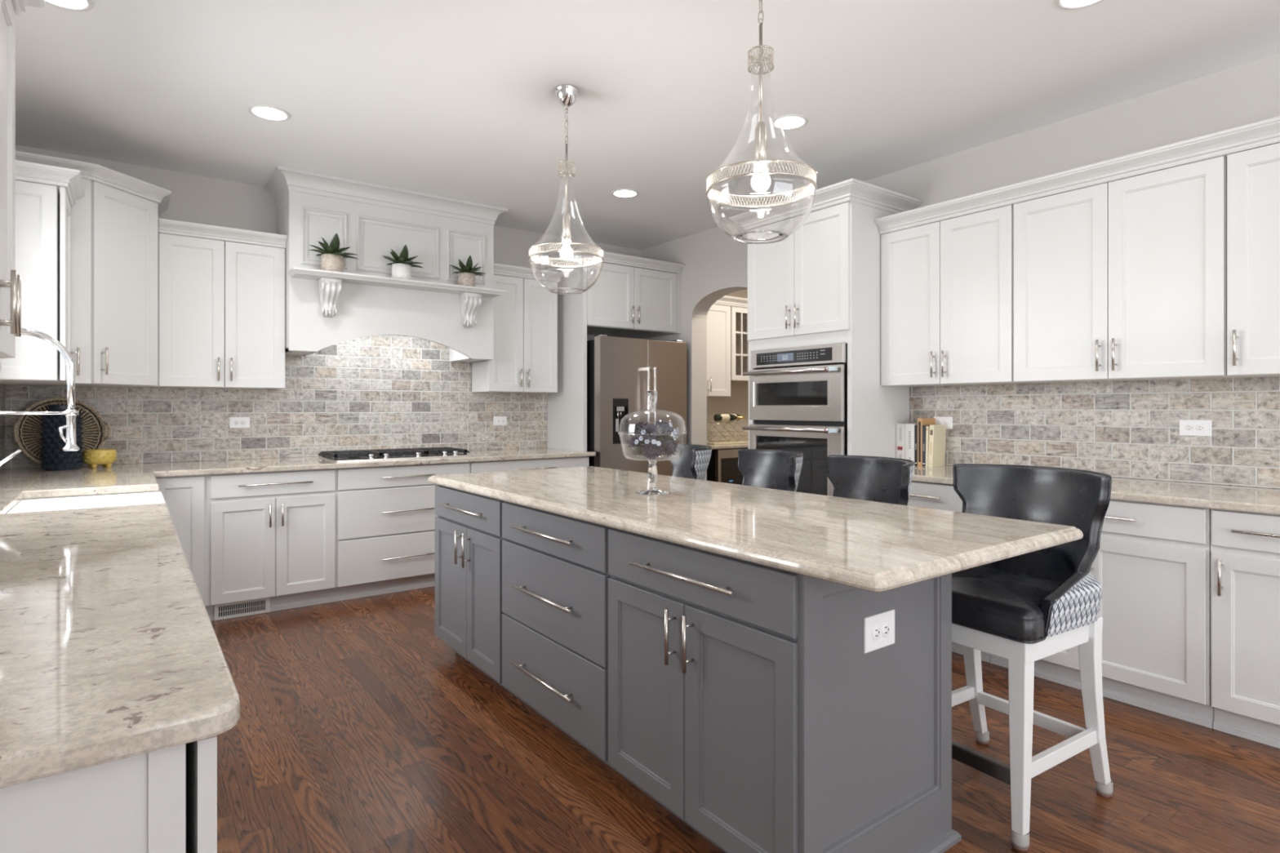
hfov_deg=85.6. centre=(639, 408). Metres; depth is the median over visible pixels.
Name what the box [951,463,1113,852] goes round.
bar stool
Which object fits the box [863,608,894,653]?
electrical outlet
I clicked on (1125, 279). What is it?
upper cabinet
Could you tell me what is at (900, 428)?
book
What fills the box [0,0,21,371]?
upper cabinet
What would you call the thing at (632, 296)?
tall cabinet
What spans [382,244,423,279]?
potted succulent
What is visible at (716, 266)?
wall
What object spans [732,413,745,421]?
wine bottle
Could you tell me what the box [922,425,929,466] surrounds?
book
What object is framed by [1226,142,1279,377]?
upper cabinet
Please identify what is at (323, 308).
range hood
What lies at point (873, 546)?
countertop
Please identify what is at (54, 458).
vase
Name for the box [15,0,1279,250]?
ceiling
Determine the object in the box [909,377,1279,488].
tile backsplash
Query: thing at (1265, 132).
crown molding
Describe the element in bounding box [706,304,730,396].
upper cabinet
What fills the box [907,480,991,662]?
base cabinet
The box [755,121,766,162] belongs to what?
socket
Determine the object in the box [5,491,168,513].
farmhouse sink
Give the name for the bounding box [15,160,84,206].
crown molding
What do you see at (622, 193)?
recessed light
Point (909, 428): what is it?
book
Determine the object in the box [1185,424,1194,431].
socket
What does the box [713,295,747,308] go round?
crown molding
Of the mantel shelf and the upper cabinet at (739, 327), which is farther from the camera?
the upper cabinet at (739, 327)
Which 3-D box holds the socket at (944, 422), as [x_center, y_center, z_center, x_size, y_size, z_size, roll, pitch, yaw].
[1.895,0.090,4.286,0.002,0.033,0.033,0,0,-36]
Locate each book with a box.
[896,423,905,458]
[905,423,917,465]
[914,425,917,466]
[917,417,935,466]
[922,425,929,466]
[925,426,929,466]
[928,424,946,466]
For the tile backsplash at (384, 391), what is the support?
attached to the wall at (193, 198)
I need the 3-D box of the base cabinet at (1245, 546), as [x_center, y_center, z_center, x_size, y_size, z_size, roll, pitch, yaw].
[2.653,0.832,2.678,0.726,0.876,0.553,0,0,-36]
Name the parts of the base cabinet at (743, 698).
door, handle, handle, handle, drawer, door, handle, handle, handle, drawer, drawer, drawer, door, handle, handle, handle, drawer, door, panel, moulding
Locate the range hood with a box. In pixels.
[264,165,507,362]
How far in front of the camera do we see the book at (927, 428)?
4.23 m
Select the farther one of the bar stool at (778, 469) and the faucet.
the bar stool at (778, 469)
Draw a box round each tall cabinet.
[542,247,684,451]
[728,177,922,457]
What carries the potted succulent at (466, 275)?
on the range hood
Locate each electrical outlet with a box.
[229,417,249,428]
[493,416,506,425]
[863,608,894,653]
[933,416,952,429]
[1179,419,1212,436]
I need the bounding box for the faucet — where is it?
[0,328,79,466]
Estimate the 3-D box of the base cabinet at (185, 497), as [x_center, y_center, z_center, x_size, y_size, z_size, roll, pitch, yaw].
[-2.873,0.832,4.285,0.283,0.876,0.728,0,0,-36]
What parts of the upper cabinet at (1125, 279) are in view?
door, handle, handle, door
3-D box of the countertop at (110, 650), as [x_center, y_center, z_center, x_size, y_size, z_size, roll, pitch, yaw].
[-0.932,0.373,3.336,3.665,0.034,4.564,0,0,-36]
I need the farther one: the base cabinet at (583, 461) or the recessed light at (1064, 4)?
the base cabinet at (583, 461)
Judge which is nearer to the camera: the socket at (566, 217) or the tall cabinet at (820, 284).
the socket at (566, 217)
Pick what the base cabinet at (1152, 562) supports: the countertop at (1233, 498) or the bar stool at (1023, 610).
the countertop at (1233, 498)
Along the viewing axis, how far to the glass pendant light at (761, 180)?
2.32 m
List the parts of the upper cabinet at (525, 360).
door, handle, door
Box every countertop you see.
[0,448,595,788]
[427,466,1083,591]
[706,431,748,449]
[911,465,1279,515]
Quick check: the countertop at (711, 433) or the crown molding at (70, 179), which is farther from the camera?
the countertop at (711, 433)
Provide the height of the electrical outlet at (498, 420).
0.076 m
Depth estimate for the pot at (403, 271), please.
4.86 m
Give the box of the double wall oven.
[742,342,847,496]
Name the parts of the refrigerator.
dispenser spout, door, handle, handle, door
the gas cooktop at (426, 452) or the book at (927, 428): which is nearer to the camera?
the book at (927, 428)
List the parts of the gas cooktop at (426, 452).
burner, knob, knob, knob, knob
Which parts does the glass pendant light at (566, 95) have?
stem, glass, chain, bulb, glass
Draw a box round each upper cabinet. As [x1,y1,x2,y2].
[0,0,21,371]
[0,150,171,387]
[0,179,79,382]
[156,232,284,389]
[471,274,557,393]
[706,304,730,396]
[730,306,748,382]
[880,204,1038,386]
[1013,155,1245,383]
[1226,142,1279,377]
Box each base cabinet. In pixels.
[0,735,217,852]
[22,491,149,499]
[155,475,208,611]
[207,468,336,621]
[334,462,469,601]
[435,484,961,852]
[469,456,589,473]
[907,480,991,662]
[990,499,1213,728]
[1210,508,1279,748]
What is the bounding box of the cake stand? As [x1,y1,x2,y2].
[617,390,687,494]
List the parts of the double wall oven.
handle, handle, control glass, oven door, oven door, control panel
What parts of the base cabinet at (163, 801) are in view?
door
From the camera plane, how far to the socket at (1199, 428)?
3.27 m
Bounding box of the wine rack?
[706,422,748,442]
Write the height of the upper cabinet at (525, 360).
0.947 m
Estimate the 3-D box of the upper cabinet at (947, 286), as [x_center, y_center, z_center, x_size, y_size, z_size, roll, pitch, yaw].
[1.845,-0.611,4.064,0.356,0.943,0.797,0,0,-36]
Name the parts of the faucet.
lever handle, docking arm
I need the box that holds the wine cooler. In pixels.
[706,447,748,484]
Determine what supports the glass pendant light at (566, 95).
hanging from the ceiling
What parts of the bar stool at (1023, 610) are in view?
leg, foot plate, seat, leg, backrest, leg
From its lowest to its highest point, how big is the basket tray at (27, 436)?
0.417 m
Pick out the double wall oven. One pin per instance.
(797, 396)
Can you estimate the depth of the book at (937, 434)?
4.22 m
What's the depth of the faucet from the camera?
2.69 m
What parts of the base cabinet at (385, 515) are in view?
drawer, drawer, drawer, handle, handle, handle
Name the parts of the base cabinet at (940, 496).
handle, drawer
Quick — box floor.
[210,586,1279,852]
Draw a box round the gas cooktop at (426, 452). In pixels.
[317,447,472,462]
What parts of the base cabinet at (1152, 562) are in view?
door, handle, door, drawer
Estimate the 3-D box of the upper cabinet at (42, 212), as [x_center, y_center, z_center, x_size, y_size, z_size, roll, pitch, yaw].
[-3.052,-0.609,3.450,0.383,0.947,0.414,0,0,-36]
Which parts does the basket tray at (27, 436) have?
loop handle, loop handle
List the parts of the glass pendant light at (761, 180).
stem, chain, bulb, glass, glass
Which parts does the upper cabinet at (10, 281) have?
handle, handle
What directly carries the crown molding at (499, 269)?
attached to the upper cabinet at (525, 360)
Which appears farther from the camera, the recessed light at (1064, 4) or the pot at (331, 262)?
the pot at (331, 262)
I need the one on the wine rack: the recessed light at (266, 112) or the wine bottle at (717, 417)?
the wine bottle at (717, 417)
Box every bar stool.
[669,444,711,479]
[737,448,803,491]
[826,454,914,505]
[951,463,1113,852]
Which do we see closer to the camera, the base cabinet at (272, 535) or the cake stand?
the cake stand
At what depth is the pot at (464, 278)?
5.15 m
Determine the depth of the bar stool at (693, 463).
3.95 m
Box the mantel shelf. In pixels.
[286,266,506,297]
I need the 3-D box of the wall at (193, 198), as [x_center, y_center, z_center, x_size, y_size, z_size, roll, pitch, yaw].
[-0.994,-0.150,6.223,7.000,2.840,0.150,0,0,-36]
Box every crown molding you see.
[11,0,45,15]
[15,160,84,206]
[158,217,287,248]
[493,262,567,282]
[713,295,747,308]
[874,116,1279,234]
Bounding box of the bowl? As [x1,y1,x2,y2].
[617,432,687,461]
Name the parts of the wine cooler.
pane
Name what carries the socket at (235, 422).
attached to the electrical outlet at (234, 422)
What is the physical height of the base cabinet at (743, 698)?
0.878 m
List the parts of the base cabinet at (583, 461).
handle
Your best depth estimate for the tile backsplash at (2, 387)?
3.99 m
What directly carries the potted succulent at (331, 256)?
on the range hood
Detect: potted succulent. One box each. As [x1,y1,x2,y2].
[310,232,357,271]
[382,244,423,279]
[450,255,486,286]
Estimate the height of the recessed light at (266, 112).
0.007 m
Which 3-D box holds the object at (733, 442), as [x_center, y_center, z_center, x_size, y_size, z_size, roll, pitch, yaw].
[0.903,0.340,7.072,0.668,0.032,0.260,0,0,-36]
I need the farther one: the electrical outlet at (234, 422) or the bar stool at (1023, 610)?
the electrical outlet at (234, 422)
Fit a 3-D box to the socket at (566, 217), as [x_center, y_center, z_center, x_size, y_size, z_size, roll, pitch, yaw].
[-0.362,-0.899,3.409,0.040,0.139,0.040,0,0,-36]
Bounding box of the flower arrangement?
[626,419,679,459]
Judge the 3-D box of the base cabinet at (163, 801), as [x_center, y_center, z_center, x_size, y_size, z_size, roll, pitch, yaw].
[-1.409,0.832,1.508,0.722,0.876,2.144,0,0,-36]
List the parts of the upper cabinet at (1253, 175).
handle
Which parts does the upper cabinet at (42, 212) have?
door, handle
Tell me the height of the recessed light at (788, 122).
0.007 m
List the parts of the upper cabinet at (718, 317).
handle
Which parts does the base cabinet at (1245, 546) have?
handle, drawer, handle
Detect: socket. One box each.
[233,420,239,425]
[562,212,570,239]
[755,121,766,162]
[871,625,879,640]
[881,622,889,637]
[942,420,948,425]
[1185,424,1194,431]
[1195,424,1204,431]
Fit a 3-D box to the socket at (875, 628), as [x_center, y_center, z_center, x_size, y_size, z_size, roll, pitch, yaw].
[0.626,0.595,1.831,0.035,0.040,0.002,0,0,-36]
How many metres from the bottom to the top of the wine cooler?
0.872 m
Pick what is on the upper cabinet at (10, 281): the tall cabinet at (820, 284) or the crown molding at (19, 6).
the crown molding at (19, 6)
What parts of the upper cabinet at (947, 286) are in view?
door, handle, handle, door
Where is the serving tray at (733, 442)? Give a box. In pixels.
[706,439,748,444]
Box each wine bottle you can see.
[713,413,742,421]
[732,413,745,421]
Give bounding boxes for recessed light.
[44,0,93,11]
[248,104,290,120]
[611,188,638,197]
[770,114,808,129]
[1055,0,1102,9]
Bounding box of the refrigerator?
[586,334,686,475]
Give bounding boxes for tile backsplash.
[0,384,4,471]
[4,334,546,468]
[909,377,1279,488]
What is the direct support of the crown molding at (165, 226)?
attached to the upper cabinet at (221, 304)
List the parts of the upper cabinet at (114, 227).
crown, handle, door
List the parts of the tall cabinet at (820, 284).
door, handle, handle, door, crown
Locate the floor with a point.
(358, 729)
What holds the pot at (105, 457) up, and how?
on the countertop at (110, 650)
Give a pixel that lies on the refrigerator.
(621, 371)
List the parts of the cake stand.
domed lid, knob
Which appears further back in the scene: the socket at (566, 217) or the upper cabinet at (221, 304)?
the upper cabinet at (221, 304)
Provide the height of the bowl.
0.110 m
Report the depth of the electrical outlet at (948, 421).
4.29 m
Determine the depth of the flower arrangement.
2.83 m
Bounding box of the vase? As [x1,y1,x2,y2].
[39,404,84,471]
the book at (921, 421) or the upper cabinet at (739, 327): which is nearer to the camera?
the book at (921, 421)
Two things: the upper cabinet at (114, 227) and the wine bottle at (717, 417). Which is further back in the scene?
the wine bottle at (717, 417)
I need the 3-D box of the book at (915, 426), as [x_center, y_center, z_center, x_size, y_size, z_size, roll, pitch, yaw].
[1.767,0.230,4.329,0.141,0.250,0.019,0,0,-36]
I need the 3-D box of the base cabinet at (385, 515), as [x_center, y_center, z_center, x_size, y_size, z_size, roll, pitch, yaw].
[-1.809,0.832,5.049,0.915,0.876,0.766,0,0,-36]
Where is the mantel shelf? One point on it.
(295, 273)
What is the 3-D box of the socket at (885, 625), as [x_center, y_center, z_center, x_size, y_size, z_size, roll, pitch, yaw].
[0.660,0.595,1.856,0.035,0.040,0.002,0,0,-36]
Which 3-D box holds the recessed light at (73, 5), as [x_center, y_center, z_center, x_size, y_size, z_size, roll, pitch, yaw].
[-2.202,-1.567,2.625,0.200,0.007,0.200,0,0,-36]
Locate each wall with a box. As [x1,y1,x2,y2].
[13,144,748,468]
[640,53,1279,488]
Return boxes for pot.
[82,448,117,468]
[320,253,343,271]
[391,263,411,279]
[457,272,475,286]
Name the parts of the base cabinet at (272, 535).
door, handle, drawer, handle, handle, door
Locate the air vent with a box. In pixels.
[213,597,270,620]
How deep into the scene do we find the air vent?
4.21 m
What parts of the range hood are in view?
panel, crown, panel, panel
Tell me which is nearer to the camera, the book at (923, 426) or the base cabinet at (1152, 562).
the base cabinet at (1152, 562)
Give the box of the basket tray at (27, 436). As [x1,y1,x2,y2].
[13,397,111,463]
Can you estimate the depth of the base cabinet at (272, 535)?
4.28 m
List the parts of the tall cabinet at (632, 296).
panel, door, crown, handle, handle, door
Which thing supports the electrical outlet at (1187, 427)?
attached to the tile backsplash at (1125, 429)
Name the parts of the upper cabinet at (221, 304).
door, handle, handle, door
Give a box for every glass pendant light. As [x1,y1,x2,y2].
[528,84,604,294]
[706,0,817,244]
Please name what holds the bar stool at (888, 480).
on the floor

